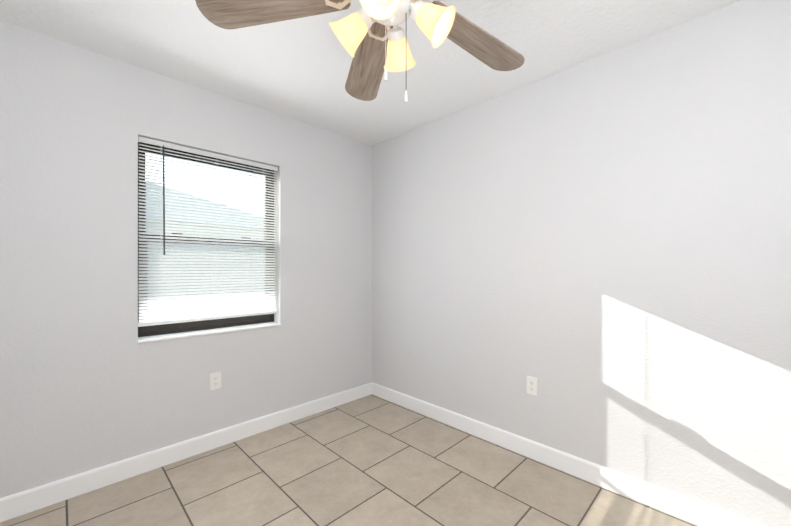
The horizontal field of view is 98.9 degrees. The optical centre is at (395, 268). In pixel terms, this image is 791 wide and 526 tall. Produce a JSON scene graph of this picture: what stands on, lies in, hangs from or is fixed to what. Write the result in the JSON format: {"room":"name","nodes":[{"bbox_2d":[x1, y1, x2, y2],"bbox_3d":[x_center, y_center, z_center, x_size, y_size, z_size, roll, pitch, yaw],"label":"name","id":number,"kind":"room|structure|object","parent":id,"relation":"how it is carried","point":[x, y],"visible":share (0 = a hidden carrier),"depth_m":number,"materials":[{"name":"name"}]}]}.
{"room":"empty bedroom","nodes":[
{"label":"empty bedroom","id":0,"kind":"room"},
{"bbox_2d":[0,20,371,497],"bbox_3d":[-1.288,0.071,2.419,2.776,2.560,0.200,0,0,-45],"label":"wall","id":1,"kind":"structure","parent":0,"point":[88,382],"depth_m":1.97,"materials":[{"name":"paint"}]},
{"bbox_2d":[0,382,371,521],"bbox_3d":[-1.212,1.175,2.343,2.776,0.112,0.014,0,0,-45],"label":"baseboard","id":2,"kind":"structure","parent":1,"relation":"attached to","point":[31,499],"depth_m":2.08,"materials":[{"name":"white paint"}]},
{"bbox_2d":[138,142,280,343],"bbox_3d":[-1.277,-0.176,2.394,0.897,1.257,0.181,0,0,-45],"label":"window","id":3,"kind":"structure","parent":1,"relation":"in","point":[162,332],"depth_m":2.35,"materials":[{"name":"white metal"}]},
{"bbox_2d":[138,136,277,326],"bbox_3d":[-1.247,-0.223,2.363,0.883,1.155,0.046,0,0,-45],"label":"window blinds","id":4,"kind":"object","parent":3,"relation":"attached to","point":[182,302],"visible":0.9,"depth_m":2.31,"materials":[{"name":"white plastic"}]},
{"bbox_2d":[210,372,220,389],"bbox_3d":[-1.236,0.774,2.324,0.070,0.115,0.009,0,0,-45],"label":"electrical outlet","id":5,"kind":"object","parent":1,"relation":"attached to","point":[215,380],"visible":1,"depth_m":2.32,"materials":[{"name":"white plastic"}]},
{"bbox_2d":[0,394,697,525],"bbox_3d":[0.044,1.290,1.079,3.176,0.120,3.978,0,0,-45],"label":"floor","id":6,"kind":"structure","parent":0,"point":[371,460],"depth_m":1.90,"materials":[{"name":"tile"}]},
{"bbox_2d":[0,0,739,144],"bbox_3d":[0.044,-1.270,1.080,3.176,0.120,3.978,0,0,-45],"label":"ceiling","id":7,"kind":"structure","parent":0,"point":[298,69],"depth_m":1.85,"materials":[{"name":"white paint"}]},
{"bbox_2d":[195,0,524,101],"bbox_3d":[0.025,-0.884,1.132,1.261,0.651,1.248,0,0,-45],"label":"fan","id":8,"kind":"object","parent":7,"relation":"hanging from","point":[371,37],"visible":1,"depth_m":1.21,"materials":[{"name":"wood"},{"name":"frosted glass"},{"name":"white metal"}]},
{"bbox_2d":[372,0,790,525],"bbox_3d":[1.099,0.071,2.128,0.200,2.560,3.978,0,0,-45],"label":"wall","id":9,"kind":"structure","parent":0,"point":[599,247],"depth_m":1.85,"materials":[{"name":"paint"}]},
{"bbox_2d":[527,376,537,395],"bbox_3d":[0.886,0.763,2.195,0.009,0.115,0.070,0,0,-45],"label":"electrical outlet","id":10,"kind":"object","parent":9,"relation":"attached to","point":[532,385],"visible":1,"depth_m":2.19,"materials":[{"name":"white plastic"}]},
{"bbox_2d":[372,382,765,525],"bbox_3d":[1.028,1.175,2.048,0.014,0.112,3.564,0,0,-45],"label":"baseboard","id":11,"kind":"structure","parent":9,"relation":"attached to","point":[691,510],"depth_m":1.97,"materials":[{"name":"white paint"}]},
{"label":"outside","id":12,"kind":"structure","parent":0,"visible":0},
{"bbox_3d":[-7.215,1.458,7.243,80.000,0.150,75.000,0,0,-45],"label":"ground","id":13,"kind":"structure","parent":12,"visible":0},
{"bbox_2d":[146,182,262,246],"bbox_3d":[-13.775,-1.090,12.426,17.200,4.950,9.000,0,0,-45],"label":"house","id":14,"kind":"structure","parent":13,"relation":"on","point":[196,216],"depth_m":12.55,"materials":[{"name":"white"}]},
{"bbox_2d":[148,244,264,318],"bbox_3d":[-6.438,0.343,7.029,28.960,2.080,0.160,0,0,-45],"label":"fence","id":15,"kind":"object","parent":13,"relation":"on","point":[203,276],"depth_m":8.54,"materials":[{"name":"white"}]}
]}

